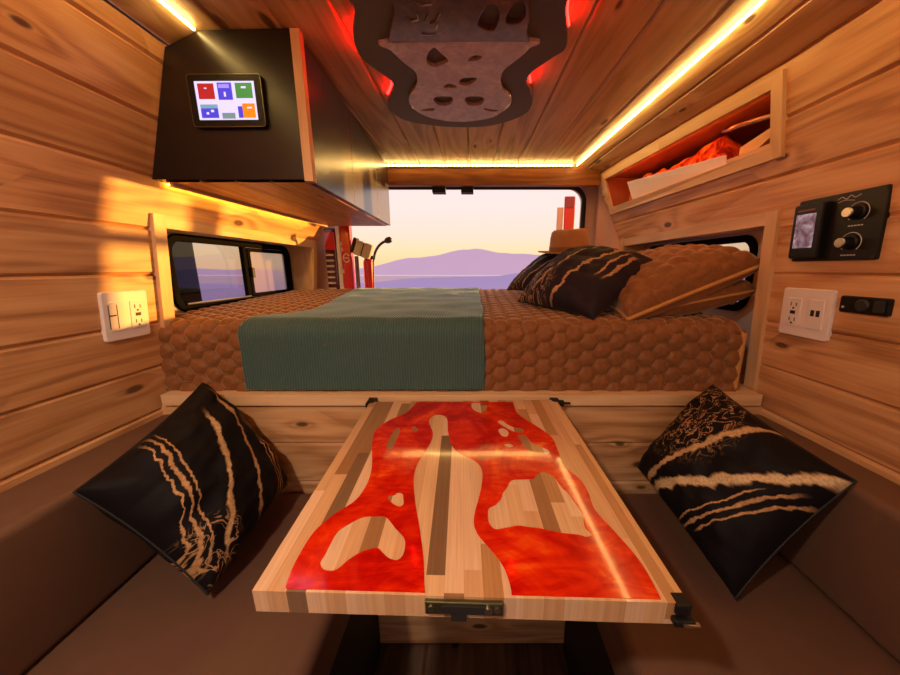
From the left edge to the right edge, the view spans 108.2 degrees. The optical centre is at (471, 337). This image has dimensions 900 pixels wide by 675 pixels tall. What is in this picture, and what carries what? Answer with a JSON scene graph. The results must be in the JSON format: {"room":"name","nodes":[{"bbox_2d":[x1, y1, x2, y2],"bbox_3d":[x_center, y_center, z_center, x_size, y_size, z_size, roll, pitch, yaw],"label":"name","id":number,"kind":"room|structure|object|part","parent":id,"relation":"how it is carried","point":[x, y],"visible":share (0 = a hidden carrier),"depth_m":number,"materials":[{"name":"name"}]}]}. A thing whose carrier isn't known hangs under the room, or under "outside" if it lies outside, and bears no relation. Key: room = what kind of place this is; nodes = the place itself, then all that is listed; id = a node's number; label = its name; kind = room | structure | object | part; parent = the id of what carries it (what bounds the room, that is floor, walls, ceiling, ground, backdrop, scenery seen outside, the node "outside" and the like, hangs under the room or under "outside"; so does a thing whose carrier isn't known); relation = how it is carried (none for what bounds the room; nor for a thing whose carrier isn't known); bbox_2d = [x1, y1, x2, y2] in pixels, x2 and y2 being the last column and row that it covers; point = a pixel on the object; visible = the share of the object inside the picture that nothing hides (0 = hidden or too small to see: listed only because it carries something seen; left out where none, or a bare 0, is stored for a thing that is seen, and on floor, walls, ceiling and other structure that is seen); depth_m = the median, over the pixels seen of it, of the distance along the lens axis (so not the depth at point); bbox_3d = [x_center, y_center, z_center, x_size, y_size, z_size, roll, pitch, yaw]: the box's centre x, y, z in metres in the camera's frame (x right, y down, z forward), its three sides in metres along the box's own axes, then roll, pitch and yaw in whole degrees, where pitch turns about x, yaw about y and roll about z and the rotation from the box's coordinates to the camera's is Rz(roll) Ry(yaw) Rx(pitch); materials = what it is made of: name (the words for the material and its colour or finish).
{"room":"vehicle interior","nodes":[
{"label":"vehicle interior","id":0,"kind":"room"},
{"bbox_2d":[104,0,167,45],"bbox_3d":[0.000,-0.878,0.329,2.400,0.020,3.010,0,12,0],"label":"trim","id":1,"kind":"structure","parent":0,"point":[107,1],"depth_m":1.05,"materials":[{"name":"black wood"}]},
{"bbox_2d":[0,0,323,492],"bbox_3d":[-0.745,0.267,0.443,0.240,1.722,2.755,0,12,0],"label":"wall","id":2,"kind":"structure","parent":0,"point":[80,80],"depth_m":0.66,"materials":[{"name":"brown wood"}]},
{"bbox_2d":[97,290,149,341],"bbox_3d":[-0.832,-0.054,0.780,0.022,0.114,0.104,0,12,0],"label":"wall outlet","id":3,"kind":"object","parent":2,"relation":"attached to","point":[123,314],"visible":1,"depth_m":0.77,"materials":[{"name":"white plastic"}]},
{"bbox_2d":[129,300,145,327],"bbox_3d":[-0.826,-0.059,0.803,0.009,0.068,0.034,0,12,0],"label":"socket","id":4,"kind":"object","parent":3,"relation":"attached to","point":[137,308],"depth_m":0.80,"materials":[{"name":"white plastic"}]},
{"bbox_2d":[108,0,195,44],"bbox_3d":[-0.660,-0.574,0.264,0.127,0.060,2.758,0,12,2],"label":"trim","id":5,"kind":"structure","parent":2,"relation":"attached to","point":[152,15],"depth_m":0.69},
{"bbox_2d":[148,213,316,327],"bbox_3d":[-0.831,-0.174,1.291,0.073,0.469,0.873,0,12,0],"label":"trim","id":6,"kind":"structure","parent":2,"relation":"attached to","point":[159,223],"depth_m":0.89,"materials":[{"name":"brown wood"}]},
{"bbox_2d":[167,230,301,246],"bbox_3d":[-0.866,-0.162,1.286,0.107,0.455,0.817,0,12,0],"label":"trim","id":7,"kind":"structure","parent":2,"relation":"attached to","point":[168,231],"depth_m":1.14,"materials":[{"name":"brown wood"}]},
{"bbox_2d":[152,28,389,226],"bbox_3d":[-0.591,-0.628,1.192,0.397,0.332,0.863,0,12,0],"label":"upper cabinet","id":8,"kind":"object","parent":2,"relation":"attached to","point":[314,163],"visible":1,"depth_m":0.79,"materials":[{"name":"laminate"}]},
{"bbox_2d":[186,73,268,128],"bbox_3d":[-0.572,-0.552,0.761,0.173,0.112,0.013,0,12,0],"label":"tablet","id":9,"kind":"object","parent":8,"relation":"attached to","point":[222,100],"visible":1,"depth_m":0.76,"materials":[{"name":"black plastic"}]},
{"bbox_3d":[-0.602,-0.547,0.776,0.375,0.317,0.014,0,12,0],"label":"panel","id":10,"kind":"part","parent":8,"relation":"part of","materials":[{"name":"laminate"}]},
{"bbox_3d":[-0.408,-0.574,0.939,0.018,0.310,0.301,0,12,-1],"label":"door","id":11,"kind":"part","parent":8,"relation":"part of","materials":[{"name":"laminate"}]},
{"bbox_3d":[-0.414,-0.632,1.240,0.018,0.298,0.307,0,12,-1],"label":"door","id":12,"kind":"part","parent":8,"relation":"part of","materials":[{"name":"laminate"}]},
{"bbox_3d":[-0.419,-0.683,1.504,0.018,0.286,0.225,0,12,-1],"label":"door","id":13,"kind":"part","parent":8,"relation":"part of","materials":[{"name":"laminate"}]},
{"bbox_2d":[290,247,310,289],"bbox_3d":[-0.866,-0.243,1.693,0.107,0.443,0.012,0,12,0],"label":"trim","id":14,"kind":"structure","parent":2,"relation":"attached to","point":[300,256],"depth_m":1.66,"materials":[{"name":"brown wood"}]},
{"bbox_2d":[167,232,294,313],"bbox_3d":[-0.935,-0.134,1.298,0.030,0.520,0.835,0,12,0],"label":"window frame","id":15,"kind":"structure","parent":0,"point":[176,310],"depth_m":1.03,"materials":[{"name":"black plastic"}]},
{"bbox_2d":[167,234,293,311],"bbox_3d":[-0.922,-0.262,1.313,0.036,0.245,0.679,0,12,0],"label":"window","id":16,"kind":"structure","parent":15,"relation":"in","point":[266,268],"depth_m":1.28,"materials":[{"name":"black glass"}]},
{"bbox_3d":[-0.930,-0.205,1.048,0.004,0.225,0.105,0,12,0],"label":"tinted pane","id":17,"kind":"part","parent":16,"relation":"part of","materials":[{"name":"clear glass"}]},
{"bbox_3d":[-0.908,-0.138,1.186,0.008,0.008,0.307,0,12,0],"label":"pull rail","id":18,"kind":"part","parent":16,"relation":"part of","materials":[{"name":"metal"}]},
{"bbox_3d":[-0.920,-0.297,1.478,0.012,0.199,0.284,0,12,0],"label":"sash frame","id":19,"kind":"part","parent":16,"relation":"part of","materials":[{"name":"black metal"}]},
{"bbox_2d":[317,172,600,288],"bbox_3d":[-0.025,-0.169,1.902,1.950,1.965,0.050,0,12,0],"label":"wall","id":20,"kind":"structure","parent":0,"point":[591,193],"depth_m":1.79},
{"bbox_2d":[335,226,355,288],"bbox_3d":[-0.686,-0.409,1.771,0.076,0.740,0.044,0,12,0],"label":"door","id":21,"kind":"structure","parent":20,"relation":"in","point":[346,268],"depth_m":1.75,"materials":[{"name":"red paint"}]},
{"bbox_2d":[323,228,339,288],"bbox_3d":[-0.758,-0.314,1.786,0.061,0.547,0.036,0,12,0],"label":"tail light","id":22,"kind":"object","parent":21,"relation":"attached to","point":[329,233],"visible":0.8,"depth_m":1.75,"materials":[{"name":"red paint"}]},
{"bbox_2d":[389,187,585,227],"bbox_3d":[-0.048,-0.420,1.817,1.329,0.807,0.026,0,12,0],"label":"trim","id":23,"kind":"structure","parent":20,"relation":"attached to","point":[579,190],"depth_m":1.73,"materials":[{"name":"black rubber"}]},
{"bbox_2d":[556,196,575,229],"bbox_3d":[0.605,-0.448,2.011,0.136,0.836,0.320,0,12,0],"label":"door","id":24,"kind":"structure","parent":20,"relation":"in","point":[569,201],"depth_m":2.04,"materials":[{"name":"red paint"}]},
{"bbox_3d":[0.556,-0.440,2.125,0.037,0.772,0.020,0,12,0],"label":"trim","id":25,"kind":"part","parent":24,"relation":"part of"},
{"bbox_2d":[565,197,574,207],"bbox_3d":[0.607,-0.838,2.017,0.061,0.064,0.008,0,12,0],"label":"lamp","id":26,"kind":"object","parent":24,"relation":"attached to","point":[569,201],"depth_m":2.01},
{"bbox_2d":[163,0,760,163],"bbox_3d":[-0.022,-0.586,0.261,1.245,0.041,2.755,0,12,0],"label":"ceiling","id":27,"kind":"structure","parent":0,"point":[618,55],"depth_m":0.88,"materials":[{"name":"brown wood"}]},
{"bbox_2d":[158,0,194,29],"bbox_3d":[-0.626,-0.541,0.017,0.005,0.004,1.460,0,12,0],"label":"light strip","id":28,"kind":"object","parent":27,"relation":"attached to","point":[161,1],"visible":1,"depth_m":0.69,"materials":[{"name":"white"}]},
{"bbox_2d":[349,0,569,126],"bbox_3d":[-0.027,-0.652,0.617,0.490,0.052,1.142,0,12,0],"label":"ceiling panel","id":29,"kind":"object","parent":27,"relation":"attached to","point":[446,63],"visible":1,"depth_m":0.75,"materials":[{"name":"plastic"}]},
{"bbox_3d":[-0.025,-0.600,0.452,0.350,0.012,0.535,0,12,0],"label":"plate","id":30,"kind":"part","parent":29,"relation":"part of","materials":[{"name":"grey metal"}]},
{"bbox_3d":[-0.029,-0.699,0.913,0.360,0.010,0.404,0,12,0],"label":"plate","id":31,"kind":"part","parent":29,"relation":"part of","materials":[{"name":"plastic"}]},
{"bbox_2d":[386,164,573,166],"bbox_3d":[-0.025,-0.840,1.588,1.050,0.012,0.015,0,12,0],"label":"light strip","id":32,"kind":"object","parent":27,"relation":"attached to","point":[388,165],"visible":0.93,"depth_m":1.59,"materials":[{"name":"yellow"}]},
{"bbox_2d":[576,0,764,165],"bbox_3d":[0.571,-0.615,0.447,0.049,0.038,2.331,0,12,-2],"label":"light strip","id":33,"kind":"object","parent":27,"relation":"attached to","point":[761,1],"visible":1,"depth_m":0.86,"materials":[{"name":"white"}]},
{"bbox_2d":[161,406,763,642],"bbox_3d":[-0.025,0.599,0.987,1.670,0.846,0.006,0,12,0],"label":"base panel","id":34,"kind":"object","parent":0,"point":[305,440],"depth_m":0.92,"materials":[{"name":"brown wood"}]},
{"bbox_2d":[160,391,762,405],"bbox_3d":[-0.028,0.167,0.898,1.628,0.030,0.034,0,12,0],"label":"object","id":35,"kind":"structure","parent":34,"relation":"attached to","point":[171,398],"depth_m":0.88,"materials":[{"name":"brown wood"}]},
{"bbox_2d":[168,373,755,391],"bbox_3d":[-0.013,0.074,1.349,1.785,0.035,0.883,0,12,0],"label":"platform","id":36,"kind":"object","parent":34,"relation":"attached to","point":[741,387],"visible":0.02,"depth_m":0.91,"materials":[{"name":"brown wood"}]},
{"bbox_2d":[252,397,700,628],"bbox_3d":[-0.007,0.324,0.643,0.542,0.218,0.562,0,12,0],"label":"table","id":37,"kind":"object","parent":34,"relation":"attached to","point":[460,511],"visible":1,"depth_m":0.45,"materials":[{"name":"red wood"}]},
{"bbox_3d":[0.229,0.241,0.615,0.010,0.040,0.514,0,12,-2],"label":"rail","id":38,"kind":"part","parent":37,"relation":"part of","materials":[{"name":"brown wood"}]},
{"bbox_3d":[0.235,0.315,0.365,0.023,0.010,0.017,0,12,0],"label":"latch lever","id":39,"kind":"part","parent":37,"relation":"part of","materials":[{"name":"black plastic"}]},
{"bbox_2d":[375,643,568,674],"bbox_3d":[0.010,1.079,0.768,1.920,0.002,3.050,0,12,0],"label":"floor","id":40,"kind":"structure","parent":0,"point":[394,658],"depth_m":1.03,"materials":[{"name":"brown wood"}]},
{"bbox_2d":[329,614,380,674],"bbox_3d":[-0.574,0.974,0.145,0.553,0.465,1.776,0,12,0],"label":"bench base","id":41,"kind":"object","parent":40,"relation":"on","point":[358,652],"visible":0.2,"depth_m":0.86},
{"bbox_2d":[21,494,349,674],"bbox_3d":[-0.553,0.686,0.083,0.582,0.120,1.776,0,12,0],"label":"seat cushion","id":42,"kind":"object","parent":41,"relation":"on","point":[157,621],"visible":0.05,"depth_m":0.58,"materials":[{"name":"brown leather"}]},
{"bbox_2d":[0,414,169,674],"bbox_3d":[-0.769,0.507,0.044,0.138,0.241,1.774,0,12,0],"label":"backrest cushion","id":43,"kind":"object","parent":42,"relation":"on","point":[61,556],"visible":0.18,"depth_m":0.56,"materials":[{"name":"brown leather"}]},
{"bbox_2d":[72,382,287,595],"bbox_3d":[-0.588,0.304,0.722,0.234,0.315,0.318,0,12,0],"label":"throw pillow","id":44,"kind":"object","parent":42,"relation":"on","point":[196,486],"visible":1,"depth_m":0.64,"materials":[{"name":"black fabric"}]},
{"bbox_2d":[563,621,614,674],"bbox_3d":[0.544,0.974,0.145,0.494,0.465,1.776,0,12,0],"label":"bench base","id":45,"kind":"object","parent":40,"relation":"on","point":[585,652],"visible":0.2,"depth_m":0.85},
{"bbox_2d":[596,494,899,674],"bbox_3d":[0.523,0.686,0.083,0.523,0.120,1.776,0,12,0],"label":"seat cushion","id":46,"kind":"object","parent":45,"relation":"on","point":[781,623],"visible":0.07,"depth_m":0.58,"materials":[{"name":"brown leather"}]},
{"bbox_2d":[637,384,857,599],"bbox_3d":[0.558,0.305,0.727,0.241,0.312,0.309,0,12,0],"label":"throw pillow","id":47,"kind":"object","parent":46,"relation":"on","point":[741,489],"visible":1,"depth_m":0.63,"materials":[{"name":"black fabric"}]},
{"bbox_2d":[753,414,899,662],"bbox_3d":[0.735,0.507,0.044,0.104,0.241,1.774,0,12,0],"label":"backrest cushion","id":48,"kind":"object","parent":46,"relation":"on","point":[850,550],"visible":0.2,"depth_m":0.58,"materials":[{"name":"brown leather"}]},
{"bbox_2d":[595,183,619,248],"bbox_3d":[-0.043,-0.040,1.847,1.715,1.735,0.120,0,12,0],"label":"wall","id":49,"kind":"structure","parent":0,"point":[606,235],"depth_m":1.72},
{"bbox_2d":[432,187,445,194],"bbox_3d":[-0.170,-0.759,1.681,0.068,0.027,0.054,0,12,0],"label":"block","id":50,"kind":"object","parent":49,"relation":"attached to","point":[435,190],"visible":1,"depth_m":1.66,"materials":[{"name":"black plastic"}]},
{"bbox_2d":[461,187,473,194],"bbox_3d":[-0.024,-0.759,1.681,0.064,0.027,0.054,0,12,0],"label":"block","id":51,"kind":"object","parent":49,"relation":"attached to","point":[464,190],"visible":1,"depth_m":1.66,"materials":[{"name":"black plastic"}]},
{"bbox_2d":[388,164,583,167],"bbox_3d":[-0.025,-0.849,1.616,1.150,0.019,0.035,0,12,0],"label":"trim","id":52,"kind":"structure","parent":49,"relation":"attached to","point":[575,166],"depth_m":1.60,"materials":[{"name":"brown wood"}]},
{"bbox_2d":[388,168,599,186],"bbox_3d":[-0.006,-0.800,1.624,1.277,0.080,0.040,0,12,0],"label":"trim","id":53,"kind":"structure","parent":49,"relation":"attached to","point":[397,177],"depth_m":1.61,"materials":[{"name":"brown wood"}]},
{"bbox_3d":[-0.045,-0.030,1.844,1.680,0.032,0.120,0,12,0],"label":"trim","id":54,"kind":"structure","parent":49,"relation":"attached to","visible":0},
{"bbox_2d":[350,237,373,287],"bbox_3d":[-0.589,-0.287,1.779,0.117,0.498,0.050,0,12,0],"label":"scrub brush","id":55,"kind":"object","parent":54,"relation":"on","point":[359,248],"visible":0.84,"depth_m":1.72,"materials":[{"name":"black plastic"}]},
{"bbox_3d":[-0.625,-0.243,1.799,0.019,0.403,0.020,0,12,0],"label":"handle","id":56,"kind":"part","parent":55,"relation":"part of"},
{"bbox_2d":[363,256,372,287],"bbox_3d":[-0.569,-0.253,1.833,0.064,0.408,0.052,0,12,0],"label":"canister","id":57,"kind":"object","parent":54,"relation":"on","point":[367,263],"visible":0.24,"depth_m":1.79,"materials":[{"name":"paint"}]},
{"bbox_2d":[373,237,391,287],"bbox_3d":[-0.483,-0.290,1.779,0.118,0.503,0.034,0,12,0],"label":"wand","id":58,"kind":"object","parent":54,"relation":"on","point":[387,239],"visible":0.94,"depth_m":1.73,"materials":[{"name":"black metal"}]},
{"bbox_2d":[647,230,763,374],"bbox_3d":[0.900,-0.137,1.298,0.030,0.525,0.835,0,12,0],"label":"wall","id":59,"kind":"structure","parent":0,"point":[743,317],"depth_m":1.05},
{"bbox_2d":[649,235,757,310],"bbox_3d":[0.887,-0.267,1.336,0.036,0.245,0.647,0,12,0],"label":"window","id":60,"kind":"structure","parent":59,"relation":"in","point":[749,240],"depth_m":1.08,"materials":[{"name":"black glass"}]},
{"bbox_2d":[600,0,899,484],"bbox_3d":[0.718,0.271,0.444,0.176,1.715,2.755,0,12,0],"label":"wall","id":61,"kind":"structure","parent":0,"point":[841,394],"depth_m":0.69,"materials":[{"name":"brown wood"}]},
{"bbox_2d":[626,245,646,251],"bbox_3d":[0.831,-0.246,1.692,0.108,0.450,0.012,0,12,0],"label":"trim","id":62,"kind":"structure","parent":61,"relation":"attached to","point":[635,248],"depth_m":1.64,"materials":[{"name":"brown wood"}]},
{"bbox_2d":[607,95,770,206],"bbox_3d":[0.832,-0.620,1.190,0.361,0.157,0.833,0,12,0],"label":"wall cubby","id":63,"kind":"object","parent":61,"relation":"attached to","point":[619,190],"depth_m":1.14,"materials":[{"name":"brown wood"}]},
{"bbox_2d":[627,155,726,198],"bbox_3d":[0.735,-0.596,1.203,0.038,0.082,0.507,-1,12,-7],"label":"board","id":64,"kind":"object","parent":63,"relation":"in","point":[642,186],"visible":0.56,"depth_m":1.19,"materials":[{"name":"wood"}]},
{"bbox_2d":[629,135,741,200],"bbox_3d":[0.801,-0.635,1.275,0.115,0.128,0.565,-1,12,-4],"label":"cloth","id":65,"kind":"object","parent":63,"relation":"in","point":[724,145],"visible":0.25,"depth_m":1.06,"materials":[{"name":"fabric"}]},
{"bbox_2d":[722,114,769,132],"bbox_3d":[0.772,-0.615,0.937,0.043,0.073,0.279,2,12,11],"label":"conduit","id":66,"kind":"object","parent":63,"relation":"in","point":[765,117],"visible":0.84,"depth_m":0.88,"materials":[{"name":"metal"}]},
{"bbox_2d":[726,144,769,163],"bbox_3d":[0.760,-0.495,0.882,0.018,0.019,0.150,-1,12,-4],"label":"batten","id":67,"kind":"object","parent":63,"relation":"on","point":[767,146],"visible":0.27,"depth_m":0.88,"materials":[{"name":"brown wood"}]},
{"bbox_2d":[739,128,769,154],"bbox_3d":[0.786,-0.524,0.894,0.014,0.072,0.105,-1,12,-2],"label":"plank","id":68,"kind":"object","parent":63,"relation":"in","point":[763,139],"visible":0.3,"depth_m":0.89,"materials":[{"name":"brown wood"}]},
{"bbox_2d":[600,69,787,214],"bbox_3d":[0.699,-0.617,1.191,0.086,0.183,0.878,-1,12,-3],"label":"trim","id":69,"kind":"structure","parent":61,"relation":"attached to","point":[775,86],"depth_m":0.92,"materials":[{"name":"brown wood"}]},
{"bbox_2d":[620,210,781,389],"bbox_3d":[0.785,-0.178,1.290,0.054,0.476,0.873,0,12,0],"label":"trim","id":70,"kind":"structure","parent":61,"relation":"attached to","point":[770,221],"depth_m":0.90,"materials":[{"name":"brown wood"}]},
{"bbox_2d":[638,227,763,244],"bbox_3d":[0.831,-0.165,1.285,0.108,0.462,0.817,0,12,0],"label":"trim","id":71,"kind":"structure","parent":61,"relation":"attached to","point":[759,228],"depth_m":1.15,"materials":[{"name":"brown wood"}]},
{"bbox_2d":[579,0,877,171],"bbox_3d":[0.646,-0.568,0.265,0.180,0.073,2.760,0,12,-2],"label":"trim","id":72,"kind":"structure","parent":61,"relation":"attached to","point":[775,31],"depth_m":0.80,"materials":[{"name":"brown wood"}]},
{"bbox_2d":[779,287,837,341],"bbox_3d":[0.787,-0.057,0.765,0.017,0.114,0.116,0,12,0],"label":"wall outlet","id":73,"kind":"object","parent":61,"relation":"attached to","point":[806,313],"visible":1,"depth_m":0.75,"materials":[{"name":"white plastic"}]},
{"bbox_2d":[784,297,801,326],"bbox_3d":[0.781,-0.062,0.790,0.006,0.068,0.034,0,12,0],"label":"socket","id":74,"kind":"object","parent":73,"relation":"attached to","point":[792,305],"depth_m":0.79,"materials":[{"name":"white plastic"}]},
{"bbox_2d":[805,299,825,330],"bbox_3d":[0.781,-0.051,0.740,0.006,0.068,0.034,0,12,0],"label":"socket","id":75,"kind":"object","parent":73,"relation":"attached to","point":[815,309],"depth_m":0.74,"materials":[{"name":"white plastic"}]},
{"bbox_2d":[788,184,892,260],"bbox_3d":[0.766,-0.234,0.693,0.040,0.136,0.170,0,12,0],"label":"control panel","id":76,"kind":"object","parent":61,"relation":"attached to","point":[849,225],"visible":1,"depth_m":0.68,"materials":[{"name":"black plastic"}]},
{"bbox_3d":[0.765,-0.195,0.665,0.023,0.030,0.030,0,12,0],"label":"knob","id":77,"kind":"part","parent":76,"relation":"part of","materials":[{"name":"black plastic"}]},
{"bbox_3d":[0.762,-0.251,0.649,0.023,0.030,0.030,0,12,0],"label":"knob","id":78,"kind":"part","parent":76,"relation":"part of","materials":[{"name":"black plastic"}]},
{"bbox_2d":[839,295,894,316],"bbox_3d":[0.783,-0.064,0.648,0.017,0.034,0.084,0,12,0],"label":"panel","id":79,"kind":"object","parent":61,"relation":"attached to","point":[875,306],"visible":1,"depth_m":0.64,"materials":[{"name":"black plastic"}]},
{"bbox_2d":[872,301,885,312],"bbox_3d":[0.778,-0.058,0.621,0.004,0.022,0.018,0,12,0],"label":"switch","id":80,"kind":"object","parent":79,"relation":"attached to","point":[877,306],"depth_m":0.62,"materials":[{"name":"black plastic"}]},
{"label":"outside","id":81,"kind":"structure","parent":0,"visible":0},
{"bbox_2d":[199,273,744,301],"bbox_3d":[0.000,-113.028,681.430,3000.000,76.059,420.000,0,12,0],"label":"water","id":82,"kind":"structure","parent":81,"point":[208,291],"depth_m":649.55,"materials":[{"name":"liquid"}]},
{"bbox_3d":[-0.087,-0.033,1.327,1.603,0.182,0.861,0,12,0],"label":"mattress","id":83,"kind":"object","parent":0,"visible":0},
{"bbox_2d":[159,288,746,391],"bbox_3d":[-0.077,-0.055,1.310,1.640,0.231,0.884,0,12,0],"label":"quilt","id":84,"kind":"object","parent":83,"relation":"on","point":[529,347],"visible":0.53,"depth_m":0.89,"materials":[{"name":"brown fabric"}]},
{"bbox_2d":[238,288,484,389],"bbox_3d":[-0.294,-0.059,1.307,0.662,0.229,0.890,0,12,0],"label":"blanket","id":85,"kind":"object","parent":84,"relation":"on","point":[374,338],"visible":1,"depth_m":0.88,"materials":[{"name":"teal fabric"}]},
{"bbox_2d":[507,253,557,290],"bbox_3d":[0.332,-0.292,1.441,0.212,0.173,0.302,-8,14,-32],"label":"throw pillow","id":86,"kind":"object","parent":84,"relation":"on","point":[526,275],"visible":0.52,"depth_m":1.44,"materials":[{"name":"black fabric"}]},
{"bbox_2d":[538,228,588,253],"bbox_3d":[0.414,-0.408,1.385,0.259,0.115,0.289,0,12,0],"label":"hat","id":87,"kind":"object","parent":86,"relation":"on","point":[560,240],"visible":0.66,"depth_m":1.31,"materials":[{"name":"beige fabric"}]},
{"bbox_3d":[0.414,-0.412,1.383,0.162,0.106,0.181,0,12,0],"label":"crown","id":88,"kind":"part","parent":87,"relation":"part of","materials":[{"name":"beige fabric"}]},
{"bbox_2d":[517,246,652,319],"bbox_3d":[0.376,-0.200,1.087,0.313,0.216,0.348,-8,15,-33],"label":"throw pillow","id":89,"kind":"object","parent":84,"relation":"on","point":[584,281],"visible":0.91,"depth_m":0.99,"materials":[{"name":"black fabric"}]},
{"bbox_2d":[609,279,755,318],"bbox_3d":[0.632,-0.156,1.104,0.353,0.154,0.422,0,12,0],"label":"bed pillow","id":90,"kind":"object","parent":84,"relation":"on","point":[742,289],"visible":0.26,"depth_m":0.92,"materials":[{"name":"brown fabric"}]},
{"bbox_2d":[610,244,759,320],"bbox_3d":[0.615,-0.199,1.085,0.382,0.228,0.455,0,12,0],"label":"bed pillow","id":91,"kind":"object","parent":90,"relation":"on","point":[677,275],"visible":0.71,"depth_m":0.90,"materials":[{"name":"brown fabric"}]},
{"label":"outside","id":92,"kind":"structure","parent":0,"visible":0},
{"bbox_2d":[198,275,500,284],"bbox_3d":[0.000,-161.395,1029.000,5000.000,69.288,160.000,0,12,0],"label":"fog bank","id":93,"kind":"object","parent":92,"point":[203,279],"visible":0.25,"depth_m":945.55,"materials":[{"name":"purple"}]},
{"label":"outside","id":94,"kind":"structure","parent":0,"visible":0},
{"bbox_2d":[197,249,539,274],"bbox_3d":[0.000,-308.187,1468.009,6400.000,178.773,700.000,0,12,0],"label":"hill","id":95,"kind":"structure","parent":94,"point":[471,261],"depth_m":1376.10,"materials":[{"name":"purple"}]}
]}

